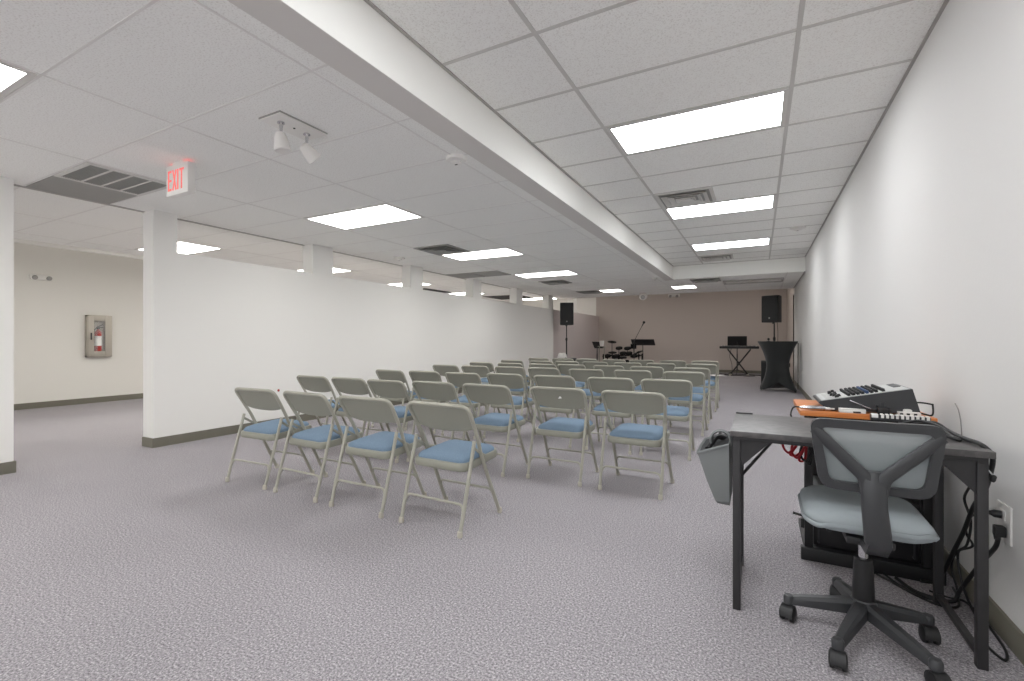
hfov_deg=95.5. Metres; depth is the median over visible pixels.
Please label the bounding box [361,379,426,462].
folding chair
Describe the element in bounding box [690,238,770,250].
recessed light
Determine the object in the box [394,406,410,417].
cushion
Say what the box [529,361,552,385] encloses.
folding chair
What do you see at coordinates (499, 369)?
folding chair
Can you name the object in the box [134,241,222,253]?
recessed light
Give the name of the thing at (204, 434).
baseboard
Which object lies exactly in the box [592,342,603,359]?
music stand
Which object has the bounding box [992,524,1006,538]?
plug
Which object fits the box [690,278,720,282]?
ceiling vent
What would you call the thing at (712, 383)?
cushion
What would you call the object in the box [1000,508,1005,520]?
socket
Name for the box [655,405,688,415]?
cushion
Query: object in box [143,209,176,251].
column
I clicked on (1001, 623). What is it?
baseboard
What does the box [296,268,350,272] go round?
recessed light
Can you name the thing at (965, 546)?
power cable
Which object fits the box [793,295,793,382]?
trim
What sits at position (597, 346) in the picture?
stand
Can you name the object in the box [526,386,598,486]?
folding chair
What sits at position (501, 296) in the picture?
grille
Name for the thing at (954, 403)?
power cable
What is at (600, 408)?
cushion
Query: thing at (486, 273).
ceiling vent
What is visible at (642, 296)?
spot lamp
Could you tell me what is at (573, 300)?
trim
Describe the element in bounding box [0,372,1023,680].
floor
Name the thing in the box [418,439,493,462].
cushion
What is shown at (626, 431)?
cushion
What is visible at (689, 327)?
wall
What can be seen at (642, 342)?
music stand
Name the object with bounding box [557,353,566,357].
folded cloth
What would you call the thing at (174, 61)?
ceiling
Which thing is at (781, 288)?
trim
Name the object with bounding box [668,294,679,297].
emergency light
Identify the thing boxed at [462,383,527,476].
folding chair
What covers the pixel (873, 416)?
keyboard
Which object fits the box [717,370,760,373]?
baseboard
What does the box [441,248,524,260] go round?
recessed light
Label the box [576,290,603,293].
ceiling vent
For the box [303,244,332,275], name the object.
column
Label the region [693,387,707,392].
cushion
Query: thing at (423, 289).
grille
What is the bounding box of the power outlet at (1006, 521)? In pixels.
[997,499,1012,546]
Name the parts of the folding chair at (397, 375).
backrest, frame, seat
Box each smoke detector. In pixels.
[394,257,404,260]
[446,154,466,165]
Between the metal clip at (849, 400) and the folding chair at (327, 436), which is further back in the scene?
the folding chair at (327, 436)
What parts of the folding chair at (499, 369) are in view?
backrest, frame, seat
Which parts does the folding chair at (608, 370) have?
backrest, frame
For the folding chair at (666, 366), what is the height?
0.724 m
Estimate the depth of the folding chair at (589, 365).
8.06 m
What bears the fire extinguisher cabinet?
attached to the wall at (51, 363)
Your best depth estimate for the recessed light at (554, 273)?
9.34 m
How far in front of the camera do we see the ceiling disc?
6.57 m
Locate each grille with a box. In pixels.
[423,289,447,292]
[489,295,530,298]
[762,296,776,320]
[762,362,765,380]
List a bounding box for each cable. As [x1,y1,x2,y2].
[781,444,798,456]
[790,445,806,461]
[799,446,813,465]
[874,572,959,608]
[882,572,1008,661]
[894,538,1000,603]
[902,419,961,441]
[912,421,995,583]
[917,402,933,415]
[929,514,973,598]
[954,403,961,434]
[956,487,973,613]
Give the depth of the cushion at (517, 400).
5.19 m
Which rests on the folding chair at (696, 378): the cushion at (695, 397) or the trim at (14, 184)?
the cushion at (695, 397)
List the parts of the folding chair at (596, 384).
leg, leg, backrest, frame, seat, leg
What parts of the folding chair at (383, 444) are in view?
leg, leg, backrest, frame, seat, leg, leg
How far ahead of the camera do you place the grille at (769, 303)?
11.28 m
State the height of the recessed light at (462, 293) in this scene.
0.006 m
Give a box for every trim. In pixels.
[0,0,799,298]
[14,184,558,298]
[14,238,142,258]
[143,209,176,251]
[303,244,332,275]
[364,0,948,287]
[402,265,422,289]
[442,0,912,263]
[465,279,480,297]
[501,288,793,301]
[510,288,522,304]
[542,295,552,308]
[567,298,576,312]
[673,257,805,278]
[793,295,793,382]
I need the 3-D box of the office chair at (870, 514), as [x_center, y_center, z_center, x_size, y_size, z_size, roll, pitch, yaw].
[1.276,0.674,1.721,0.500,0.826,0.570,0,0,28]
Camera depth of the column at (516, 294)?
11.85 m
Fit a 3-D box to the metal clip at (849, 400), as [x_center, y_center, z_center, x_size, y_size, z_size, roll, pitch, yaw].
[1.674,0.307,2.208,0.120,0.044,0.016,0,0,28]
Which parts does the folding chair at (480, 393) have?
leg, backrest, frame, seat, leg, leg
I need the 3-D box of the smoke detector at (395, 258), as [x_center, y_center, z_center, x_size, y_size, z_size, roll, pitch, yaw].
[-1.810,-1.304,7.470,0.180,0.051,0.180,0,0,28]
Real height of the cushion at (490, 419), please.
0.059 m
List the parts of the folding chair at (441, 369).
backrest, frame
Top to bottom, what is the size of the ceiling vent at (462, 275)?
0.009 m
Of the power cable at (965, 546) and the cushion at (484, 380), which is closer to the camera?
the power cable at (965, 546)
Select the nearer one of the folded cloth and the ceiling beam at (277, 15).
the ceiling beam at (277, 15)
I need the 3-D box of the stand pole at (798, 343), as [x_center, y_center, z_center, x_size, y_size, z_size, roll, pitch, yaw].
[6.326,0.567,10.285,0.022,1.024,0.222,0,0,32]
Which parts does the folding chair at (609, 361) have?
backrest, frame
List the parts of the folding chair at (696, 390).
frame, backrest, leg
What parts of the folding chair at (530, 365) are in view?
backrest, frame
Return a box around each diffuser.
[0,64,25,90]
[600,290,621,291]
[673,286,695,288]
[726,279,780,283]
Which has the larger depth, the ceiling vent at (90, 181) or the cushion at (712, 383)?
the cushion at (712, 383)
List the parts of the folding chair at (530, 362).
backrest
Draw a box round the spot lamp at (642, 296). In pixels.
[639,293,646,299]
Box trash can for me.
[696,429,732,505]
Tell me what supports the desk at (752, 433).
on the floor
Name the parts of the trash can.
handle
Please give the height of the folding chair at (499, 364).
0.724 m
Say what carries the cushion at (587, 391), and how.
on the folding chair at (581, 375)
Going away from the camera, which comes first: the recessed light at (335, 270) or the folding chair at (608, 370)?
the folding chair at (608, 370)
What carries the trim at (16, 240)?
attached to the ceiling at (174, 61)
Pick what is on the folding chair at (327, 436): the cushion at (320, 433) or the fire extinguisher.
the cushion at (320, 433)
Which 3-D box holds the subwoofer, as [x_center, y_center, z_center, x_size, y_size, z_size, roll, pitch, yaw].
[6.393,0.794,11.409,0.500,0.585,0.510,0,0,28]
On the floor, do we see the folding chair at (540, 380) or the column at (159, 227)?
the folding chair at (540, 380)
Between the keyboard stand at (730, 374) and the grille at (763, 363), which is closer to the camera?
the grille at (763, 363)
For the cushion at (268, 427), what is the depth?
3.61 m
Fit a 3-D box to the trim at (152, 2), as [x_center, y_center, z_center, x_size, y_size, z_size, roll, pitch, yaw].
[-1.367,-1.332,5.678,9.323,0.014,18.750,0,0,28]
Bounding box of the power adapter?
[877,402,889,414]
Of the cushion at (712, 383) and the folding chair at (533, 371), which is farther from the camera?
the cushion at (712, 383)
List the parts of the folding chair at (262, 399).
leg, backrest, frame, leg, leg, seat, leg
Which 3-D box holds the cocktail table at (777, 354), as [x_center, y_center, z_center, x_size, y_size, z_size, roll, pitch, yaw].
[5.764,0.554,10.096,0.770,1.073,0.770,0,0,28]
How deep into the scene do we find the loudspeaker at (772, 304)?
11.28 m
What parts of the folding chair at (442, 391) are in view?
leg, leg, backrest, frame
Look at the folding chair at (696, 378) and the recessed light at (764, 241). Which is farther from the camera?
the recessed light at (764, 241)
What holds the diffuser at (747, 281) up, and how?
attached to the recessed light at (765, 280)
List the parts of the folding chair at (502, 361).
backrest, frame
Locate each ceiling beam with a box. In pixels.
[227,0,672,280]
[281,0,672,278]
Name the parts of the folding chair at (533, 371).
leg, frame, backrest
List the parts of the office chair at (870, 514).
seat, seat plate, backrest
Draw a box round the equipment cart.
[793,399,945,585]
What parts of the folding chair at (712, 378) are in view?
backrest, frame, leg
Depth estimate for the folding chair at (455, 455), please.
2.77 m
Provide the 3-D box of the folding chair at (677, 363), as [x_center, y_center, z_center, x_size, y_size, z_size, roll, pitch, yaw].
[3.004,0.725,8.619,0.469,0.724,0.476,0,0,29]
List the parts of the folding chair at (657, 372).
backrest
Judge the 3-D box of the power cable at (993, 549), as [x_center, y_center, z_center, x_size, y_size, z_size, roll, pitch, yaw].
[1.792,0.898,1.890,0.124,0.376,0.446,0,0,-3]
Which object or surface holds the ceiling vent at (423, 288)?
in the ceiling at (174, 61)
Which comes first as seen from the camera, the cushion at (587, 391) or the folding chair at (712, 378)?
the cushion at (587, 391)
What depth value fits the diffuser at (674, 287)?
11.63 m
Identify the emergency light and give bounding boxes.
[29,274,52,280]
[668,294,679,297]
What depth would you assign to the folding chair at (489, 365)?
7.82 m
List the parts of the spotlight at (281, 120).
plate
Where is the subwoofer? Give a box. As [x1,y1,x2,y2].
[761,360,765,382]
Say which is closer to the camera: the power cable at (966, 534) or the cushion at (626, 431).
the power cable at (966, 534)
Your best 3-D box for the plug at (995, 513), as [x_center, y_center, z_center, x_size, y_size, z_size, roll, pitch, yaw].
[1.768,0.635,1.713,0.050,0.027,0.027,0,0,45]
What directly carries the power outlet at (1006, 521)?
attached to the wall at (913, 278)
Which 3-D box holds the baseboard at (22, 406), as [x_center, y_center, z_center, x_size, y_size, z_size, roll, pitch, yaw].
[-6.167,1.040,10.234,0.012,0.095,22.300,0,0,28]
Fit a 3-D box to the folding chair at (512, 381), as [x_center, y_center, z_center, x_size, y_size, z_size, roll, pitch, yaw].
[-0.014,0.725,5.274,0.469,0.724,0.476,0,0,29]
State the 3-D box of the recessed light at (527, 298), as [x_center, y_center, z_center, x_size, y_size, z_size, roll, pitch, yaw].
[0.815,-1.326,14.792,1.195,0.006,0.586,0,0,28]
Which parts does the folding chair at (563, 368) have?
backrest, frame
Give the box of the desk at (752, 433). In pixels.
[730,412,995,670]
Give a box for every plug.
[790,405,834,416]
[989,509,1001,518]
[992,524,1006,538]
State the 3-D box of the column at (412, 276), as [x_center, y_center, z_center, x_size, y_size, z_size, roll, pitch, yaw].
[-1.797,-1.129,8.391,0.200,0.400,0.340,0,0,28]
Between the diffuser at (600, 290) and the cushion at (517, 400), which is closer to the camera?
the cushion at (517, 400)
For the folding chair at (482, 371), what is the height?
0.724 m
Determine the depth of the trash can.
1.98 m
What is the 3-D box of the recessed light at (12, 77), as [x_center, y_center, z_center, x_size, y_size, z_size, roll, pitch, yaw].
[-3.031,-1.326,2.341,1.195,0.006,0.586,0,0,28]
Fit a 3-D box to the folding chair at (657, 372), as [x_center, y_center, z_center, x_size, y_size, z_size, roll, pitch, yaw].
[1.963,0.725,6.692,0.469,0.724,0.476,0,0,27]
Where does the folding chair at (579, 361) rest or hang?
on the floor
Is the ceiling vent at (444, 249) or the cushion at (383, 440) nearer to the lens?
the cushion at (383, 440)
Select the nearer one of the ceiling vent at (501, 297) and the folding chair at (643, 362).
the folding chair at (643, 362)
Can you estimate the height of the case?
0.020 m
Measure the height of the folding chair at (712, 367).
0.724 m
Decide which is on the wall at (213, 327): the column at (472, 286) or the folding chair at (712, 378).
the column at (472, 286)
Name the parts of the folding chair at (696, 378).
backrest, frame, seat, leg, leg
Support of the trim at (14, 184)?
attached to the wall at (213, 327)
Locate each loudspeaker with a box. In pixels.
[560,303,573,325]
[762,295,781,323]
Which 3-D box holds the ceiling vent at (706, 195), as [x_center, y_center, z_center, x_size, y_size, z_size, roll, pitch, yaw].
[1.966,-1.593,5.253,0.590,0.033,0.590,0,0,28]
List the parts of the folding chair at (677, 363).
backrest, frame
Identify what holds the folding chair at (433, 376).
on the floor
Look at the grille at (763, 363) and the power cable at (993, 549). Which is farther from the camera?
the grille at (763, 363)
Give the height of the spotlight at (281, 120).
0.198 m
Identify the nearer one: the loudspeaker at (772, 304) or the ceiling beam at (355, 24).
the ceiling beam at (355, 24)
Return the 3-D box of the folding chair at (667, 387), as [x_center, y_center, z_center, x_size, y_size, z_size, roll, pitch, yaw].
[1.513,0.725,4.509,0.469,0.724,0.476,0,0,26]
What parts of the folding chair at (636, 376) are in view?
backrest, frame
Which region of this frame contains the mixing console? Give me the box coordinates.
[813,383,919,412]
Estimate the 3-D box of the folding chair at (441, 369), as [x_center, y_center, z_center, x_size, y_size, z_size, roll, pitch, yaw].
[-0.934,0.725,7.097,0.469,0.724,0.476,0,0,28]
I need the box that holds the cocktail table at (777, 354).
[758,341,797,392]
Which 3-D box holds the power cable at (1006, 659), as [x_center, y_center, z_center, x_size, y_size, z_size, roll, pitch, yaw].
[1.781,1.081,1.868,0.186,0.011,0.621,0,0,6]
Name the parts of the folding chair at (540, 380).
backrest, frame, seat, leg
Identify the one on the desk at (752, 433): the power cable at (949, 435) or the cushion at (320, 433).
the power cable at (949, 435)
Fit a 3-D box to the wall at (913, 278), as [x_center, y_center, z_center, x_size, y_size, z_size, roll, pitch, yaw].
[3.684,-0.538,5.092,0.150,3.250,22.450,0,0,28]
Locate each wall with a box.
[0,176,598,462]
[14,242,142,403]
[505,289,786,370]
[787,0,1023,632]
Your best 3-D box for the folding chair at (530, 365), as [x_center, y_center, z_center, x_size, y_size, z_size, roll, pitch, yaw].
[0.542,0.725,7.412,0.469,0.724,0.476,0,0,27]
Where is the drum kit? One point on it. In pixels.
(623, 353)
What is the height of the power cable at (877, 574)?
0.019 m
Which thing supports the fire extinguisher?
in the fire extinguisher cabinet
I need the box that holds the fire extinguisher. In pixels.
[94,324,102,350]
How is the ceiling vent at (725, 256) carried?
in the ceiling at (638, 35)
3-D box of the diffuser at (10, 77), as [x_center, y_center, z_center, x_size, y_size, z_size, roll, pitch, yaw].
[-3.031,-1.327,2.341,1.135,0.003,0.526,0,0,28]
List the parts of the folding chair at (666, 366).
backrest, frame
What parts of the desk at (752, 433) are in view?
rail, leg, leg, rail, leg, leg, rail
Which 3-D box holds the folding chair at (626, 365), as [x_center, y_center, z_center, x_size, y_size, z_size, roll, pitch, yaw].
[1.987,0.725,7.868,0.469,0.724,0.476,0,0,27]
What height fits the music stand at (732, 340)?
1.223 m
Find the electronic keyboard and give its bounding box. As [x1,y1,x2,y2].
[719,345,758,348]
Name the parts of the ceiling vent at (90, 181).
perforated panel, frame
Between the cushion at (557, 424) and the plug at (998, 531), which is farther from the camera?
the cushion at (557, 424)
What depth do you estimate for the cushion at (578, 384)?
7.12 m
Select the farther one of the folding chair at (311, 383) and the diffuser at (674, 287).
the diffuser at (674, 287)
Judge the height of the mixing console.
0.126 m
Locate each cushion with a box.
[243,419,308,433]
[292,424,359,441]
[348,431,419,450]
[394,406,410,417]
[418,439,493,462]
[451,395,477,402]
[474,413,523,425]
[481,378,488,382]
[509,396,531,404]
[510,386,529,391]
[538,417,592,431]
[575,381,586,386]
[582,389,600,395]
[593,403,615,411]
[610,423,667,439]
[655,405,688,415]
[668,394,702,400]
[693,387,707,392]
[700,381,714,385]
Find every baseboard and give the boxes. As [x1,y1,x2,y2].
[0,378,532,474]
[14,393,142,409]
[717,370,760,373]
[791,377,1023,665]
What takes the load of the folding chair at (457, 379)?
on the floor
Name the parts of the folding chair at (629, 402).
leg, leg, backrest, frame, seat, leg, leg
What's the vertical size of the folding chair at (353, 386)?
0.724 m
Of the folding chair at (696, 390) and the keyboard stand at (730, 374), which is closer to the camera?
the folding chair at (696, 390)
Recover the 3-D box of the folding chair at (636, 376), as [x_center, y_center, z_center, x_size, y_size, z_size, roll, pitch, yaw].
[1.555,0.725,5.868,0.469,0.724,0.476,0,0,29]
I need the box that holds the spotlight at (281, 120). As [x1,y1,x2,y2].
[258,110,327,163]
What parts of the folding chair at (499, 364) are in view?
backrest, frame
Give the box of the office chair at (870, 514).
[779,418,951,680]
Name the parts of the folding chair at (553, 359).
frame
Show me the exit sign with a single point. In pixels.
(180, 176)
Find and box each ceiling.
[0,0,802,300]
[370,0,944,265]
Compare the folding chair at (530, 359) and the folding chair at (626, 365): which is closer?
the folding chair at (626, 365)
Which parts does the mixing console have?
control panel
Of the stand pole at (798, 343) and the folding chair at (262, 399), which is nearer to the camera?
the folding chair at (262, 399)
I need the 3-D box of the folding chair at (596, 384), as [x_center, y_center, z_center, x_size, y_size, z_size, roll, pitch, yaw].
[1.035,0.725,4.728,0.469,0.724,0.476,0,0,27]
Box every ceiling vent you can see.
[25,162,166,203]
[413,244,470,255]
[423,288,451,292]
[447,273,484,278]
[473,271,510,276]
[483,295,533,299]
[538,280,571,284]
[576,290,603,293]
[654,187,716,208]
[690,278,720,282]
[699,254,733,261]
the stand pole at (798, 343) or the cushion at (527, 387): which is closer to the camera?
the cushion at (527, 387)
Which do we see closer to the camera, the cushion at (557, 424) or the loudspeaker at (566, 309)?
the cushion at (557, 424)
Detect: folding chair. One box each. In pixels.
[225,387,314,489]
[273,391,365,502]
[290,375,347,449]
[329,395,426,518]
[331,377,384,433]
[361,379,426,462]
[371,369,421,430]
[399,401,501,538]
[404,370,445,433]
[406,381,469,461]
[433,365,470,410]
[441,372,488,438]
[461,365,500,414]
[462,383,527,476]
[470,362,494,405]
[483,373,536,441]
[493,366,533,415]
[498,363,529,396]
[501,360,530,396]
[525,367,567,419]
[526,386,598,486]
[528,358,548,385]
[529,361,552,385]
[529,364,556,399]
[534,375,580,447]
[552,358,573,375]
[555,361,578,368]
[557,364,591,411]
[567,369,603,426]
[576,359,597,364]
[582,361,607,368]
[585,377,636,454]
[592,365,624,408]
[598,390,673,499]
[602,359,625,377]
[612,370,656,427]
[614,362,641,385]
[629,360,653,365]
[630,366,663,390]
[639,379,694,460]
[646,363,677,405]
[660,360,685,378]
[663,371,707,435]
[673,367,711,423]
[685,364,718,411]
[691,361,719,402]
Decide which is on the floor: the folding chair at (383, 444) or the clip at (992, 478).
the folding chair at (383, 444)
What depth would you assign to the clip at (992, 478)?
1.55 m
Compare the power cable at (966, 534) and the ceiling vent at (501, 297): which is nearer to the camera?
the power cable at (966, 534)
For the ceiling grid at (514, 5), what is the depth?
3.04 m
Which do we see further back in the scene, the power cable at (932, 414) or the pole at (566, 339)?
the pole at (566, 339)
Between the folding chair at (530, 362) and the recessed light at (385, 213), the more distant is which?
the folding chair at (530, 362)
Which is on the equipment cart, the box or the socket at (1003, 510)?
the box
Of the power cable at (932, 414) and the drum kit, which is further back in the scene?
the drum kit
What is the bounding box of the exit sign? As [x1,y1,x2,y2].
[167,160,194,198]
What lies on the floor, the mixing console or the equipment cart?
the equipment cart
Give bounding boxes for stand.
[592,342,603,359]
[597,346,605,361]
[631,339,654,353]
[727,336,746,374]
[727,349,750,375]
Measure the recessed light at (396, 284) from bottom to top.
0.006 m
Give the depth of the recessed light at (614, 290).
12.33 m
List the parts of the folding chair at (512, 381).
backrest, frame, seat, leg, leg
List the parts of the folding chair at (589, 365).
backrest, frame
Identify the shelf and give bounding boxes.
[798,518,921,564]
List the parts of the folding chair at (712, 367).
frame, backrest, seat, leg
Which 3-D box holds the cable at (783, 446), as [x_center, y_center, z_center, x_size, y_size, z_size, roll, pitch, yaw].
[1.305,0.464,2.148,0.103,0.154,0.046,0,0,21]
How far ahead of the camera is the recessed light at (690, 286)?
11.62 m
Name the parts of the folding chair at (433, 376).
leg, backrest, frame, seat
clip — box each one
[849,400,879,409]
[989,470,996,482]
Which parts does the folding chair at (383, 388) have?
leg, backrest, frame, leg, seat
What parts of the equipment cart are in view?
leg, leg, panel, leg, panel, leg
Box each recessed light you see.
[0,60,36,99]
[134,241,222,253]
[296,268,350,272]
[303,203,424,229]
[389,283,431,285]
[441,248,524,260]
[448,292,484,294]
[513,270,578,277]
[523,298,555,299]
[598,289,624,292]
[606,88,788,155]
[664,194,775,219]
[671,285,697,288]
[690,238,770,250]
[723,277,783,284]
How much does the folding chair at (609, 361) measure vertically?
0.724 m
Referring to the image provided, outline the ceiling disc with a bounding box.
[790,226,805,230]
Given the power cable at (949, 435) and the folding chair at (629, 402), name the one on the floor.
the folding chair at (629, 402)
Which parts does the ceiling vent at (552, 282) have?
frame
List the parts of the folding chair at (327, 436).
leg, backrest, frame, leg, leg, seat, leg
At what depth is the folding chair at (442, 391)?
4.17 m
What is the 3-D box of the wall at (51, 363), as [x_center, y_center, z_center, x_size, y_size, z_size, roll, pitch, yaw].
[-6.238,-0.538,10.272,0.150,3.250,22.300,0,0,28]
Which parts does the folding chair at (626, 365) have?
backrest, frame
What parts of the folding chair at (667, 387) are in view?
leg, backrest, frame, seat, leg, leg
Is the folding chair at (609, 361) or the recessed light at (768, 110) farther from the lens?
the folding chair at (609, 361)
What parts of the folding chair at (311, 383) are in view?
backrest, frame, leg, leg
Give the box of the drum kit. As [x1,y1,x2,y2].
[602,341,642,361]
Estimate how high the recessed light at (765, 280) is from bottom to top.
0.030 m
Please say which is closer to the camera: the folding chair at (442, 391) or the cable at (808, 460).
the cable at (808, 460)
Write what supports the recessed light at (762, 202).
in the ceiling at (638, 35)
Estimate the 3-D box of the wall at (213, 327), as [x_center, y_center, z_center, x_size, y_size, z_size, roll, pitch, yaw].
[-1.994,-0.121,8.020,0.200,2.416,22.300,0,0,28]
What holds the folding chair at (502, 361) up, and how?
on the floor
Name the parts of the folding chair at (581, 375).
backrest, frame, seat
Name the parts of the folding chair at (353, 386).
leg, seat, backrest, frame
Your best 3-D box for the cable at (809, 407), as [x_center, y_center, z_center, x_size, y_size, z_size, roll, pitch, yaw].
[1.474,0.352,2.295,0.196,0.063,0.043,0,0,11]
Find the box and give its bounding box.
[896,409,920,416]
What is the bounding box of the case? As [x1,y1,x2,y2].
[838,408,865,413]
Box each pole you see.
[565,326,567,357]
[797,343,798,389]
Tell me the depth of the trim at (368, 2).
3.08 m
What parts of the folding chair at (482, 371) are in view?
backrest, frame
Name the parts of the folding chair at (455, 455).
leg, leg, backrest, frame, seat, leg, leg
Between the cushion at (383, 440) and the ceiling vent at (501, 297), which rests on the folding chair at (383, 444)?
the cushion at (383, 440)
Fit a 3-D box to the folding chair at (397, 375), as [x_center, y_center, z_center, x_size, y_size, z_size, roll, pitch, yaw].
[-1.456,0.725,5.926,0.469,0.724,0.476,0,0,30]
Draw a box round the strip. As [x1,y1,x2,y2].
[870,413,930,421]
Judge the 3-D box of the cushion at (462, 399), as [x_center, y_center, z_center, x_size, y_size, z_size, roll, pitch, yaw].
[-0.485,0.677,5.458,0.368,0.059,0.358,0,0,27]
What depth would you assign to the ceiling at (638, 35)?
2.88 m
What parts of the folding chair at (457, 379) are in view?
backrest, frame, seat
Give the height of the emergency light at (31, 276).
0.086 m
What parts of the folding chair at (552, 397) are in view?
leg, leg, backrest, frame, seat, leg, leg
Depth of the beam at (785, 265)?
9.45 m
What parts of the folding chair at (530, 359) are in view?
backrest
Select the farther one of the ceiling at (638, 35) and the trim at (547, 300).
the trim at (547, 300)
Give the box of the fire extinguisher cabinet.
[85,315,111,356]
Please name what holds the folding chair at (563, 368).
on the floor
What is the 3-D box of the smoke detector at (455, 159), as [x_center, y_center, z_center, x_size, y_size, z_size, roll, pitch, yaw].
[-0.404,-1.304,3.384,0.150,0.051,0.150,0,0,28]
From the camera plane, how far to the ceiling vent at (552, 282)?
10.45 m
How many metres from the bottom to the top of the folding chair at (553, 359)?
0.724 m
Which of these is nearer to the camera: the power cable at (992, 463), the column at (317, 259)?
the power cable at (992, 463)
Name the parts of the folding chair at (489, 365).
backrest, frame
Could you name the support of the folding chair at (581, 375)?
on the floor

